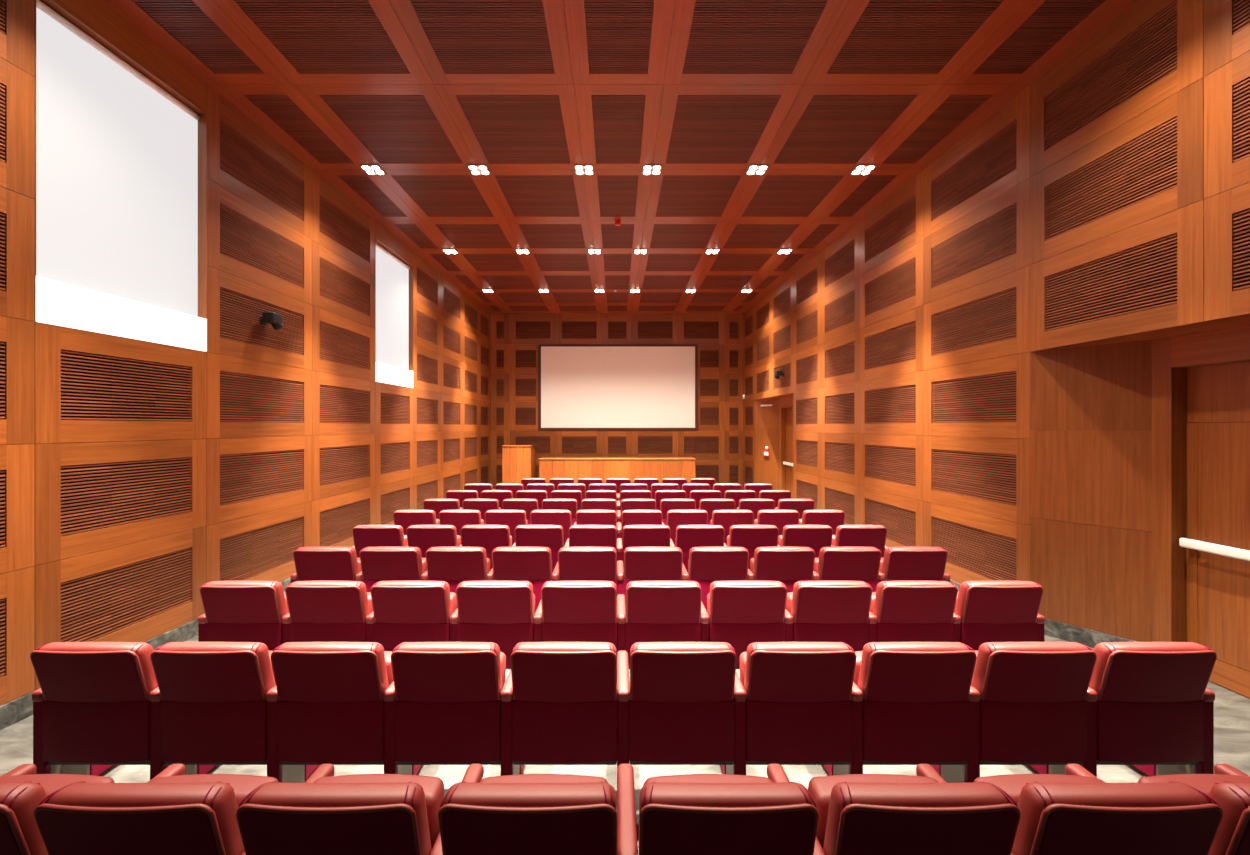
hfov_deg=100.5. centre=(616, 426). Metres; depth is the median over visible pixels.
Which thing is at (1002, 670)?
cushion
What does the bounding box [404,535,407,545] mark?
armrest
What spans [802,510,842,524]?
cushion
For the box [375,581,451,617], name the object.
cushion
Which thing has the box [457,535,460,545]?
armrest
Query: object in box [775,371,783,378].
camera
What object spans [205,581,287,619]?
cushion
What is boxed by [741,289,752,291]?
recessed light
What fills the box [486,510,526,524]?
cushion
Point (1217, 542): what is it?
door
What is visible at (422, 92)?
ceiling
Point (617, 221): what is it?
smoke detector
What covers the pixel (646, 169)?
recessed light
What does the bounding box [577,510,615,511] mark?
cushion
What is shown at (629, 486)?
seat
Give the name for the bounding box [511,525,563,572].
seat
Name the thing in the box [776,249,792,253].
recessed light
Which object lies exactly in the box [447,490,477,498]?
cushion
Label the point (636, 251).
recessed light
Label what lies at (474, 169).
recessed light
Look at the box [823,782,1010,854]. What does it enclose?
cushion
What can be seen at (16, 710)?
baseboard
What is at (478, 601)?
cushion
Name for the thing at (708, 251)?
recessed light
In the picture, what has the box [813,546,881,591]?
seat
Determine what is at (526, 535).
cushion
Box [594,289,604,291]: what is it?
recessed light
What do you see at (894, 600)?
cushion
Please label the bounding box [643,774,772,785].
seat cushion
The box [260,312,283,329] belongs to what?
camera
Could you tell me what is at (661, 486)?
seat
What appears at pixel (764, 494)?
cushion
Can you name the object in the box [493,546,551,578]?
cushion
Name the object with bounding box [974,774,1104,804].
seat cushion
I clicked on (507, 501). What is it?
cushion
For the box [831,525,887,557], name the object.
seat
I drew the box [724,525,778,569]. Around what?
seat
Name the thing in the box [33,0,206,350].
window
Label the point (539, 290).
recessed light
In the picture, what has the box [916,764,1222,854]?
seat
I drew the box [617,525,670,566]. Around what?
seat
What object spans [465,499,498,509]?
cushion
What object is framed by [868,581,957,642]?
seat
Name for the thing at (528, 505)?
seat
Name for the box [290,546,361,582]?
seat
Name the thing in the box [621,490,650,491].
cushion
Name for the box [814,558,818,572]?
seat cushion
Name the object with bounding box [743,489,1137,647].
baseboard
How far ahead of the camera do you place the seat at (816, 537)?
5.72 m
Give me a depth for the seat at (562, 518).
6.76 m
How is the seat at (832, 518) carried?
on the floor
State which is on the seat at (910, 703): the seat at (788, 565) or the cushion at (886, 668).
the cushion at (886, 668)
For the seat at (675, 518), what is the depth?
6.76 m
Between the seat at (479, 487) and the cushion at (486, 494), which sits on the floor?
the seat at (479, 487)
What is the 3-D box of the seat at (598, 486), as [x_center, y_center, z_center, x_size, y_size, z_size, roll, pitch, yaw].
[-0.295,1.539,10.159,0.597,0.903,0.587,0,0,0]
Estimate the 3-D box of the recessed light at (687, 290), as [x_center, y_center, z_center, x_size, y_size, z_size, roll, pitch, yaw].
[1.826,-3.329,12.790,0.250,0.023,0.250,0,0,0]
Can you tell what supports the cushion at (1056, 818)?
on the seat at (1061, 814)
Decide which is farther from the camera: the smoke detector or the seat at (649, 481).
the seat at (649, 481)
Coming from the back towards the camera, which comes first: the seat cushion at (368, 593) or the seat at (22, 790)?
the seat cushion at (368, 593)
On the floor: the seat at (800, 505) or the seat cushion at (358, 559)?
the seat at (800, 505)
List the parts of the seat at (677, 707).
panel, armrest, panel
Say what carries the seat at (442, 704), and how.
on the floor
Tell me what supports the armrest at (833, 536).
on the seat at (846, 535)
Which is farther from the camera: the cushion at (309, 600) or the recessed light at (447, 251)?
the recessed light at (447, 251)
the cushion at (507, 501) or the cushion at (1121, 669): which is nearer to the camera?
the cushion at (1121, 669)
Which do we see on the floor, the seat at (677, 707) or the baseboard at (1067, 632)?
the seat at (677, 707)
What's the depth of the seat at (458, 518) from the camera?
6.76 m
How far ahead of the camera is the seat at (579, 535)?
5.72 m
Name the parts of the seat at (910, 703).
leg, panel, armrest, panel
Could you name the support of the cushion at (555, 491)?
on the seat at (556, 494)
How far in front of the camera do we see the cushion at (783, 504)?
7.80 m
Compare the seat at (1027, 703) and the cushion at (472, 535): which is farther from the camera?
the cushion at (472, 535)
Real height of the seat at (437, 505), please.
0.903 m
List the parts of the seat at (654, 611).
panel, armrest, panel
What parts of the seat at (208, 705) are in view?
armrest, leg, panel, panel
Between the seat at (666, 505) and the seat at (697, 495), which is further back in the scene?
the seat at (697, 495)
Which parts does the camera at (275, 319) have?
mounting plate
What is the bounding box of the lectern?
[502,445,535,483]
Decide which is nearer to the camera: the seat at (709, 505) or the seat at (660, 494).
the seat at (709, 505)
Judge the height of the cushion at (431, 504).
0.483 m
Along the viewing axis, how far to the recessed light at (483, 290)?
12.70 m
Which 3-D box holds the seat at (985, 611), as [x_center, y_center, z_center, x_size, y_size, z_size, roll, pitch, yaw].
[2.712,1.539,3.884,0.661,0.903,0.587,0,0,0]
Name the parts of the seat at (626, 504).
armrest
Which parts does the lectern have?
panel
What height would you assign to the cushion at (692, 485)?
0.483 m
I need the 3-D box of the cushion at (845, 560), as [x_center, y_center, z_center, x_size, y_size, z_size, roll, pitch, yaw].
[2.118,1.329,4.752,0.524,0.483,0.198,0,0,0]
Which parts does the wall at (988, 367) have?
slatted panel, slatted panel, slatted panel, slatted panel, slatted panel, slatted panel, slatted panel, slatted panel, slatted panel, slatted panel, slatted panel, slatted panel, slatted panel, slatted panel, slatted panel, slatted panel, slatted panel, slatted panel, slatted panel, slatted panel, slatted panel, slatted panel, slatted panel, slatted panel, slatted panel, slatted panel, slatted panel, slatted panel, slatted panel, slatted panel, slatted panel, slatted panel, slatted panel, slatted panel, slatted panel, slatted panel, slatted panel, slatted panel, slatted panel, slatted panel, slatted panel, slatted panel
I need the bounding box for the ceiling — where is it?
[102,0,1134,312]
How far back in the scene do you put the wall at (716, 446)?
15.35 m
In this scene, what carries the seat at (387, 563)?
on the floor
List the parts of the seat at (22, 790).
armrest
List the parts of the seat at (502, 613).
armrest, panel, panel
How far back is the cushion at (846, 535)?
5.72 m
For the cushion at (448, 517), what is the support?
on the seat at (458, 518)
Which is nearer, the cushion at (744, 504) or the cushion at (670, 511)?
the cushion at (670, 511)
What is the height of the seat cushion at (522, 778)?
0.361 m
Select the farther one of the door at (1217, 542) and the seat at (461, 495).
the seat at (461, 495)
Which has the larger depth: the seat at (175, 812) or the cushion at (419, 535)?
the cushion at (419, 535)
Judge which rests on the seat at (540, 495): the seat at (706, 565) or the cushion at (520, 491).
the cushion at (520, 491)
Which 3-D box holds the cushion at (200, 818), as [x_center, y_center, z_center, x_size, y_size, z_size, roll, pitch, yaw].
[-1.452,1.329,1.614,0.524,0.483,0.198,0,0,0]
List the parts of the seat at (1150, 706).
leg, panel, armrest, panel, leg, panel, armrest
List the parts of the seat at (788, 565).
armrest, panel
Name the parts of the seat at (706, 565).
armrest, panel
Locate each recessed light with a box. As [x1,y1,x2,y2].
[359,165,386,174]
[442,249,458,253]
[467,165,490,174]
[481,289,493,291]
[515,249,529,253]
[538,289,548,291]
[574,165,593,174]
[588,249,600,253]
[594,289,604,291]
[630,289,640,291]
[634,249,647,253]
[642,165,661,174]
[685,289,696,291]
[705,249,719,253]
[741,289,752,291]
[745,165,768,174]
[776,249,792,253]
[849,165,876,174]
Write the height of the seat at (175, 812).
0.903 m
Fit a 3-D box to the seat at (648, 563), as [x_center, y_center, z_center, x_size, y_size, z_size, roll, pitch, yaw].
[0.300,1.539,4.929,0.597,0.903,0.587,0,0,0]
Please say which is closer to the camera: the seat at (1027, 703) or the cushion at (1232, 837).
the cushion at (1232, 837)
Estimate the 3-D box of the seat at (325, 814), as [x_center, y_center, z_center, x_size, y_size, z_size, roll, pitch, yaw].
[-0.890,1.539,1.792,0.597,0.903,0.587,0,0,0]
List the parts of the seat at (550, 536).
panel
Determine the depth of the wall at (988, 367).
4.91 m
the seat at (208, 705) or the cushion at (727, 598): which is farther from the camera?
the cushion at (727, 598)
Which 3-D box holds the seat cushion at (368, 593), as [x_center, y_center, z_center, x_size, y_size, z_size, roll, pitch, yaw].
[-2.047,1.442,3.912,0.478,0.361,0.175,0,0,0]
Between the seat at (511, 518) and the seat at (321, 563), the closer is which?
the seat at (321, 563)
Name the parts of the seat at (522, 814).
armrest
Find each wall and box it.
[0,0,490,704]
[491,313,742,488]
[743,0,1249,641]
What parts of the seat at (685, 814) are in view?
armrest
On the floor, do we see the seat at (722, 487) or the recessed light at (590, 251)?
the seat at (722, 487)
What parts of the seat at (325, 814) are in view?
armrest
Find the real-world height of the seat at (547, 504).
0.903 m
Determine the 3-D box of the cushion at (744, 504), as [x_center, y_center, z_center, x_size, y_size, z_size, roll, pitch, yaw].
[2.118,1.329,7.890,0.524,0.483,0.198,0,0,0]
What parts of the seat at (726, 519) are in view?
panel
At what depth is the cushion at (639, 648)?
2.57 m
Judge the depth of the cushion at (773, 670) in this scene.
2.59 m
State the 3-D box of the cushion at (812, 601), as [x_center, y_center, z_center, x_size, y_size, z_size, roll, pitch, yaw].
[1.522,1.329,3.706,0.524,0.483,0.198,0,0,0]
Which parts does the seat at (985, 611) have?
armrest, panel, panel, armrest, panel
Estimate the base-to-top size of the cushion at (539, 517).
0.483 m
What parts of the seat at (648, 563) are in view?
panel, armrest, panel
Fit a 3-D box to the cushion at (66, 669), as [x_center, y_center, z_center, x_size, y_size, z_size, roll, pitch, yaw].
[-2.643,1.329,2.660,0.524,0.483,0.198,0,0,0]
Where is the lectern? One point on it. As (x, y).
(518, 461)
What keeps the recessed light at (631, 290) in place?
in the ceiling
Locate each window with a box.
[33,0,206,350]
[375,236,412,387]
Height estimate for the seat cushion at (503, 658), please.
0.361 m
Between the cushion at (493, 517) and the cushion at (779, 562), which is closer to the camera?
the cushion at (779, 562)
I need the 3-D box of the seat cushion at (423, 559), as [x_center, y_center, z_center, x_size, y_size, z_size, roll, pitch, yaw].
[-2.047,1.442,4.958,0.478,0.361,0.175,0,0,0]
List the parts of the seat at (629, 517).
armrest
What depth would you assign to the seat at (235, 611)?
3.66 m
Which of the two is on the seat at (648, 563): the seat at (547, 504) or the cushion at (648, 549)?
the cushion at (648, 549)
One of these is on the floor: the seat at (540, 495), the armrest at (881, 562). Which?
the seat at (540, 495)
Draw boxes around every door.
[783,407,792,498]
[1179,361,1249,697]
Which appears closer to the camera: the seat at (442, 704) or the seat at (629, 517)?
the seat at (442, 704)
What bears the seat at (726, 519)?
on the floor
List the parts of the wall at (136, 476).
slatted panel, slatted panel, slatted panel, slatted panel, slatted panel, slatted panel, slatted panel, slatted panel, slatted panel, slatted panel, slatted panel, slatted panel, slatted panel, slatted panel, slatted panel, slatted panel, slatted panel, slatted panel, slatted panel, slatted panel, slatted panel, slatted panel, slatted panel, slatted panel, slatted panel, slatted panel, slatted panel, slatted panel, slatted panel, slatted panel, slatted panel, slatted panel, slatted panel, slatted panel, slatted panel, slatted panel, slatted panel, slatted panel, slatted panel, slatted panel, slatted panel, slatted panel, slatted panel, slatted panel, slatted panel, slatted panel, slatted panel, slatted panel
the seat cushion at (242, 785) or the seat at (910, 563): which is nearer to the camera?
the seat cushion at (242, 785)
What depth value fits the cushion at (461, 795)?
1.54 m
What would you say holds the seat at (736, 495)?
on the floor
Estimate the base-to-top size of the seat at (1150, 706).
0.903 m
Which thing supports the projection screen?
attached to the wall at (716, 446)
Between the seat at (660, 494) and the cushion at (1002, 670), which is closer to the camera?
the cushion at (1002, 670)
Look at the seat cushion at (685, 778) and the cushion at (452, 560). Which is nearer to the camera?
the seat cushion at (685, 778)
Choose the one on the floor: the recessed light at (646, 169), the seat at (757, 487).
the seat at (757, 487)
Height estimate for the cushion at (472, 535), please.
0.483 m
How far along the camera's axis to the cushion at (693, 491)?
8.85 m
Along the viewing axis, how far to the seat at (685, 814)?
1.54 m
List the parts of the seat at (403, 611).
panel, armrest, panel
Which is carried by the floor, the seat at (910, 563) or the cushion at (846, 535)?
the seat at (910, 563)
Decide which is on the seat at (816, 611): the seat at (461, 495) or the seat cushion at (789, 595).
the seat cushion at (789, 595)
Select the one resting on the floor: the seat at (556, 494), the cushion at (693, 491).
the seat at (556, 494)
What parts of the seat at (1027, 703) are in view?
leg, panel, armrest, panel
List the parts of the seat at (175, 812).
armrest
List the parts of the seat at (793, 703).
leg, panel, armrest, panel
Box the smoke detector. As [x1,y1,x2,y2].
[614,219,620,225]
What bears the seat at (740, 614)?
on the floor
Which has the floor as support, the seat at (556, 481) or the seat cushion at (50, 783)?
the seat at (556, 481)
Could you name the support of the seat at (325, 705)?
on the floor
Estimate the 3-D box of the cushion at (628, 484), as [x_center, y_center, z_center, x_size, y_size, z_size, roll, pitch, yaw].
[0.333,1.329,9.982,0.524,0.483,0.198,0,0,0]
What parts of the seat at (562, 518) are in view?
panel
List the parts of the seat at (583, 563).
armrest, panel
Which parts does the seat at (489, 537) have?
panel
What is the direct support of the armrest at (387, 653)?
on the seat at (325, 705)
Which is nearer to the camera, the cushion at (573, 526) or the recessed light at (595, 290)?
the cushion at (573, 526)
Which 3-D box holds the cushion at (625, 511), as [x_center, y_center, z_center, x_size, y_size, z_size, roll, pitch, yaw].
[0.333,1.329,6.844,0.524,0.483,0.198,0,0,0]
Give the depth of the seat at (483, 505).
7.80 m
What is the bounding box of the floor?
[0,635,1249,852]
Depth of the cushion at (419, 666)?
2.58 m
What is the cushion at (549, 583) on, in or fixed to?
on the seat at (567, 611)
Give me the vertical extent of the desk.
0.832 m
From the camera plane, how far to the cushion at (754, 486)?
9.89 m
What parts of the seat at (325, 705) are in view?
armrest, panel, leg, panel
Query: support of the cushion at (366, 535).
on the seat at (364, 536)
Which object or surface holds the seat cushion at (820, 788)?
on the seat at (859, 814)
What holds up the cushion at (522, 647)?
on the seat at (559, 699)
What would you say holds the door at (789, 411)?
in the wall at (988, 367)
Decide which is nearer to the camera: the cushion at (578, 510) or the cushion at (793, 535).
the cushion at (793, 535)
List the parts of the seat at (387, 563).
armrest, panel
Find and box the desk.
[539,457,695,483]
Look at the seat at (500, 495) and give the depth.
8.85 m
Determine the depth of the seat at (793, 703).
2.62 m
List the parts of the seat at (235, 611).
panel, armrest, panel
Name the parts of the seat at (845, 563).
armrest, panel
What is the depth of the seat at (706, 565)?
4.68 m
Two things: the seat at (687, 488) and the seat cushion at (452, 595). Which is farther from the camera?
the seat at (687, 488)
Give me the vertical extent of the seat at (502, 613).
0.903 m
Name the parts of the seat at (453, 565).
armrest, panel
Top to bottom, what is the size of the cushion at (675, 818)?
0.483 m
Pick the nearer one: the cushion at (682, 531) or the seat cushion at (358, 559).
the seat cushion at (358, 559)
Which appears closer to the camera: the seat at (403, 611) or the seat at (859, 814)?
the seat at (859, 814)
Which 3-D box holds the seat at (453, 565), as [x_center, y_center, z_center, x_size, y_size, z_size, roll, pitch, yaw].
[-1.485,1.539,4.929,0.597,0.903,0.587,0,0,0]
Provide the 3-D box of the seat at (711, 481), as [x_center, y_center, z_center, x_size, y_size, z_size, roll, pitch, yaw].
[1.820,1.539,11.206,0.661,0.903,0.587,0,0,0]
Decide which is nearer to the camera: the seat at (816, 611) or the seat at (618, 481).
the seat at (816, 611)
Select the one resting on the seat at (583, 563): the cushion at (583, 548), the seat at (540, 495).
the cushion at (583, 548)
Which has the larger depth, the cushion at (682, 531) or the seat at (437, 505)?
the seat at (437, 505)
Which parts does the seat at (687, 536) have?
panel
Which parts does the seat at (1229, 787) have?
armrest, armrest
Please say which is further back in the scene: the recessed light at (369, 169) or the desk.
the desk
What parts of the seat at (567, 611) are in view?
panel, armrest, panel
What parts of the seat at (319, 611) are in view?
panel, armrest, panel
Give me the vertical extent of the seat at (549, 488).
0.903 m
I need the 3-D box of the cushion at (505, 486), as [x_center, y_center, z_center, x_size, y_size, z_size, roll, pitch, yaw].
[-2.047,1.329,9.982,0.524,0.483,0.198,0,0,0]
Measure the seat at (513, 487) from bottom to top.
0.903 m
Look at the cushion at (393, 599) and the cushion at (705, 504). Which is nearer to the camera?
the cushion at (393, 599)
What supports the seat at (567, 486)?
on the floor
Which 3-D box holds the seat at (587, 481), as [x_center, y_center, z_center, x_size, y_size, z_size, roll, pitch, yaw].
[-0.592,1.539,11.206,0.597,0.903,0.587,0,0,0]
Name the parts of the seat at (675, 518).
panel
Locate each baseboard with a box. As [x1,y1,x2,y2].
[0,578,290,729]
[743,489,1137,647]
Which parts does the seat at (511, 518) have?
panel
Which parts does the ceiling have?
slatted panel, slatted panel, slatted panel, slatted panel, slatted panel, slatted panel, slatted panel, slatted panel, slatted panel, slatted panel, slatted panel, slatted panel, slatted panel, slatted panel, slatted panel, slatted panel, slatted panel, slatted panel, slatted panel, slatted panel, slatted panel, slatted panel, slatted panel, slatted panel, slatted panel, slatted panel, slatted panel, slatted panel, slatted panel, slatted panel, slatted panel, slatted panel, slatted panel, slatted panel, slatted panel, slatted panel, slatted panel, slatted panel, slatted panel, slatted panel, slatted panel, slatted panel, slatted panel, slatted panel, slatted panel, slatted panel, slatted panel, slatted panel, slatted panel, slatted panel, slatted panel, slatted panel, slatted panel, slatted panel, slatted panel, slatted panel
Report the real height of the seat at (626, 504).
0.903 m
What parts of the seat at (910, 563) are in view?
armrest, panel, armrest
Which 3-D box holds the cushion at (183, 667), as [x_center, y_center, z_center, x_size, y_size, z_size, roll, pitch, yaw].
[-2.047,1.329,2.660,0.524,0.483,0.198,0,0,0]
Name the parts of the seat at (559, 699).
armrest, panel, leg, panel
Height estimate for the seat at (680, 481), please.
0.903 m
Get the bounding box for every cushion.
[0,774,114,795]
[0,782,47,854]
[39,642,157,696]
[46,782,244,854]
[147,774,278,807]
[158,642,274,692]
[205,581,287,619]
[276,642,388,692]
[290,581,369,620]
[313,774,443,848]
[356,525,404,546]
[357,558,361,572]
[362,546,422,574]
[367,592,372,612]
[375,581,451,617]
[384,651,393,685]
[395,510,436,524]
[395,642,501,691]
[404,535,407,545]
[409,525,457,545]
[422,558,426,572]
[426,499,459,509]
[428,546,487,574]
[441,510,481,524]
[443,782,615,809]
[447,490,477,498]
[450,592,456,613]
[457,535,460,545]
[458,581,533,622]
[462,525,510,546]
[465,483,492,489]
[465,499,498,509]
[479,774,607,782]
[482,490,512,498]
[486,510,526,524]
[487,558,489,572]
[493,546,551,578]
[496,483,523,489]
[500,652,505,687]
[503,499,537,504]
[513,642,615,653]
[516,525,563,546]
[517,490,546,492]
[528,483,554,489]
[532,510,571,525]
[543,581,615,586]
[552,490,581,492]
[559,483,585,494]
[559,546,615,550]
[569,525,615,528]
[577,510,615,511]
[582,499,615,500]
[586,490,615,491]
[590,483,615,484]
[620,483,646,485]
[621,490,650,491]
[621,499,653,501]
[622,510,661,512]
[623,525,669,528]
[624,546,680,552]
[626,581,699,589]
[630,642,733,655]
[638,782,812,854]
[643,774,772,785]
[651,483,677,485]
[655,490,684,492]
[667,510,706,513]
[676,525,721,538]
[682,483,708,487]
[689,546,746,571]
[690,490,719,492]
[699,499,732,509]
[707,593,709,614]
[709,581,783,616]
[712,510,751,524]
[713,483,739,489]
[724,490,754,498]
[729,525,775,546]
[738,499,772,509]
[740,652,746,686]
[744,483,770,489]
[744,642,851,698]
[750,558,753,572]
[753,546,810,578]
[757,510,797,524]
[759,490,789,498]
[777,499,811,509]
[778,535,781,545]
[781,525,829,545]
[786,592,792,613]
[791,581,867,621]
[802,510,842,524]
[808,774,938,848]
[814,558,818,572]
[817,546,876,574]
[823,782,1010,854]
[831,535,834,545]
[834,525,883,546]
[853,651,862,685]
[858,642,968,694]
[870,592,875,612]
[873,581,952,619]
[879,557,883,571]
[955,581,1037,618]
[971,642,1088,698]
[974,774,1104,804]
[1011,782,1210,854]
[1089,642,1207,696]
[1137,774,1249,795]
[1208,782,1249,854]
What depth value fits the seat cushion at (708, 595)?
3.93 m
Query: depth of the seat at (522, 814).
1.53 m
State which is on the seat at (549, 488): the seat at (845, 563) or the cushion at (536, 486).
the cushion at (536, 486)
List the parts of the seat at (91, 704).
armrest, leg, panel, panel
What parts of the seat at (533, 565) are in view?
armrest, panel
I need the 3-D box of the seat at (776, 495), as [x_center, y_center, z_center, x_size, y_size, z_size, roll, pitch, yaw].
[2.712,1.539,9.114,0.661,0.903,0.587,0,0,0]
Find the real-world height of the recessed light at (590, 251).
0.023 m
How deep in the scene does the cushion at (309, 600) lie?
3.63 m
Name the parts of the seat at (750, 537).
panel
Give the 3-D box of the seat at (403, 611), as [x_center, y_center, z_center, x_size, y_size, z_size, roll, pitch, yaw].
[-1.485,1.539,3.884,0.597,0.903,0.587,0,0,0]
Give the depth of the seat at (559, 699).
2.62 m
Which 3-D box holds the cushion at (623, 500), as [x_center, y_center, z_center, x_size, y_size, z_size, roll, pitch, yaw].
[0.333,1.329,7.890,0.524,0.483,0.198,0,0,0]
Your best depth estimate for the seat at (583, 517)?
6.76 m
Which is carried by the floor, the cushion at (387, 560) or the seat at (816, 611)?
the seat at (816, 611)
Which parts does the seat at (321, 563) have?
armrest, panel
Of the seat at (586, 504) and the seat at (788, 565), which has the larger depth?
the seat at (586, 504)
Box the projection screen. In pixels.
[538,344,697,429]
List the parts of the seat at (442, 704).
armrest, panel, leg, panel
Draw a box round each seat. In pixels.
[0,764,114,854]
[30,642,157,775]
[34,764,278,854]
[149,642,275,779]
[198,581,288,650]
[236,764,443,854]
[266,642,393,782]
[282,581,372,643]
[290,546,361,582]
[352,525,407,557]
[356,546,426,591]
[366,581,456,651]
[383,642,505,774]
[393,510,439,534]
[405,525,460,557]
[421,546,489,592]
[423,499,462,518]
[430,764,616,854]
[439,510,483,543]
[446,490,479,507]
[449,581,534,668]
[460,525,511,569]
[463,499,500,524]
[464,483,492,498]
[481,490,512,509]
[485,510,526,544]
[486,546,551,611]
[495,483,523,498]
[500,642,616,775]
[502,499,538,524]
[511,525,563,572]
[516,490,546,509]
[521,478,545,489]
[526,483,554,498]
[530,510,571,545]
[533,581,616,655]
[542,499,576,524]
[549,478,573,489]
[551,490,581,510]
[552,546,616,589]
[558,483,585,499]
[564,525,616,552]
[574,510,616,529]
[577,478,601,490]
[581,499,616,513]
[586,490,616,501]
[589,483,616,492]
[606,478,630,493]
[617,483,647,500]
[617,490,651,510]
[617,499,655,532]
[617,510,661,551]
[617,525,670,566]
[617,546,682,606]
[617,581,701,668]
[617,642,736,767]
[617,764,817,854]
[634,478,658,490]
[651,483,678,499]
[655,490,685,509]
[660,499,695,524]
[662,478,686,489]
[662,510,707,546]
[670,525,724,571]
[682,483,709,498]
[682,546,748,610]
[690,478,714,489]
[690,490,720,509]
[699,499,734,524]
[701,581,786,668]
[711,510,753,544]
[713,483,741,498]
[720,642,856,774]
[724,490,755,509]
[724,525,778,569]
[737,499,774,524]
[744,483,772,498]
[747,546,814,592]
[754,510,799,534]
[757,490,790,507]
[767,764,1020,854]
[774,499,814,518]
[778,525,832,557]
[784,581,872,650]
[799,510,844,534]
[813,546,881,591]
[824,642,976,775]
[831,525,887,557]
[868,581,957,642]
[878,546,949,581]
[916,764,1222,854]
[931,642,1096,782]
[952,581,1044,650]
[1030,642,1216,776]
[1065,764,1249,854]
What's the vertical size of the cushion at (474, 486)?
0.483 m
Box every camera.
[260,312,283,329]
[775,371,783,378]
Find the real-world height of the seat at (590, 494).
0.903 m
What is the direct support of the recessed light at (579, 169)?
in the ceiling
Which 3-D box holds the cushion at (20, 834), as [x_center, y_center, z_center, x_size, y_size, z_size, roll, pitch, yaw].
[-2.047,1.329,1.614,0.524,0.483,0.198,0,0,0]
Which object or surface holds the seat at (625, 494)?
on the floor
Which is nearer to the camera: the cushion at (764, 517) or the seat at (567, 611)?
the seat at (567, 611)
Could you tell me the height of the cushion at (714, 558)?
0.483 m
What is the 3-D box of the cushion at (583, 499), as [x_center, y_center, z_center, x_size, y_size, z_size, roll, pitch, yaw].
[-0.263,1.329,7.890,0.524,0.483,0.198,0,0,0]
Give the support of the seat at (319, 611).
on the floor
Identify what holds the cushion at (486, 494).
on the seat at (500, 495)
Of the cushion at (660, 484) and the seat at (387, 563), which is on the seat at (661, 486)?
the cushion at (660, 484)
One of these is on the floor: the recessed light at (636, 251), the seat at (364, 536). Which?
the seat at (364, 536)
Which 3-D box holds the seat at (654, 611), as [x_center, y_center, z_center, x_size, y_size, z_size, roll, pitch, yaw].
[0.300,1.539,3.884,0.597,0.903,0.587,0,0,0]
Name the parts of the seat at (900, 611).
armrest, panel, panel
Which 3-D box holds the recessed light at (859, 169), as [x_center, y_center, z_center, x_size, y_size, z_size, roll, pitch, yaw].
[3.204,-3.329,6.760,0.250,0.023,0.250,0,0,0]
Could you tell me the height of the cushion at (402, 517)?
0.483 m
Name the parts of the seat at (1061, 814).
armrest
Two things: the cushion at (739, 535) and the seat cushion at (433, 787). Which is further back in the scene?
the cushion at (739, 535)
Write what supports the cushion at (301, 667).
on the seat at (325, 705)
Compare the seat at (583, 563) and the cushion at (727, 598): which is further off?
the seat at (583, 563)
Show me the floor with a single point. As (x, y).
(1231, 708)
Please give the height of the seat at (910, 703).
0.903 m
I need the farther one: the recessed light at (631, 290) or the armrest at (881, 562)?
the recessed light at (631, 290)
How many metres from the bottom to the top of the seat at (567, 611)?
0.903 m
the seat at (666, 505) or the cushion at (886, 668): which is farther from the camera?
the seat at (666, 505)
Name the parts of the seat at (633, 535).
panel, armrest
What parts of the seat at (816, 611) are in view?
panel, armrest, panel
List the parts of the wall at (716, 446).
slatted panel, slatted panel, slatted panel, slatted panel, slatted panel, slatted panel, slatted panel, slatted panel, slatted panel, slatted panel, slatted panel, slatted panel, slatted panel, slatted panel, slatted panel, slatted panel, slatted panel, slatted panel, slatted panel, slatted panel, slatted panel, slatted panel, slatted panel, slatted panel, slatted panel, slatted panel, slatted panel, slatted panel, slatted panel, slatted panel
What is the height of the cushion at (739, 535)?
0.483 m
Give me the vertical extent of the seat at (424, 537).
0.903 m
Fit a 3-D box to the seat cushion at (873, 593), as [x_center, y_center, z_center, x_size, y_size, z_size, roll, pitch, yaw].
[2.118,1.442,3.912,0.478,0.361,0.175,0,0,0]
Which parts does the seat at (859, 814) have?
armrest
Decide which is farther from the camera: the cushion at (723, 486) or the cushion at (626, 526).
the cushion at (723, 486)
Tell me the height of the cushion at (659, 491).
0.483 m
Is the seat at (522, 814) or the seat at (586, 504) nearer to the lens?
the seat at (522, 814)
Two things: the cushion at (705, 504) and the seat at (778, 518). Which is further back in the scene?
the cushion at (705, 504)
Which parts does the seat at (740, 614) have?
panel, armrest, panel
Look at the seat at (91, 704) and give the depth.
2.62 m
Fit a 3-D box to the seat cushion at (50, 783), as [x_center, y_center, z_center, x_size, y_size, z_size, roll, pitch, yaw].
[-2.047,1.442,1.820,0.478,0.361,0.175,0,0,0]
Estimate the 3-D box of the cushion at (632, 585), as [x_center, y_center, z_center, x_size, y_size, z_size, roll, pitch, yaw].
[0.333,1.329,3.706,0.524,0.483,0.198,0,0,0]
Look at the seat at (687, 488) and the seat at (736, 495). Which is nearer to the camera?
the seat at (736, 495)
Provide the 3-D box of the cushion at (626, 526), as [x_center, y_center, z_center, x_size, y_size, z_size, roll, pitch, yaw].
[0.333,1.329,5.798,0.524,0.483,0.198,0,0,0]
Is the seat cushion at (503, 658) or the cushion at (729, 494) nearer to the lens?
the seat cushion at (503, 658)
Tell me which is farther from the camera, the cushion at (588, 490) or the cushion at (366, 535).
the cushion at (588, 490)
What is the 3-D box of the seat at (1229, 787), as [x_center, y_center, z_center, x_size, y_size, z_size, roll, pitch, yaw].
[2.118,1.539,1.792,0.661,0.903,0.587,0,0,0]
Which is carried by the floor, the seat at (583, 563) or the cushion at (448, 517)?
the seat at (583, 563)

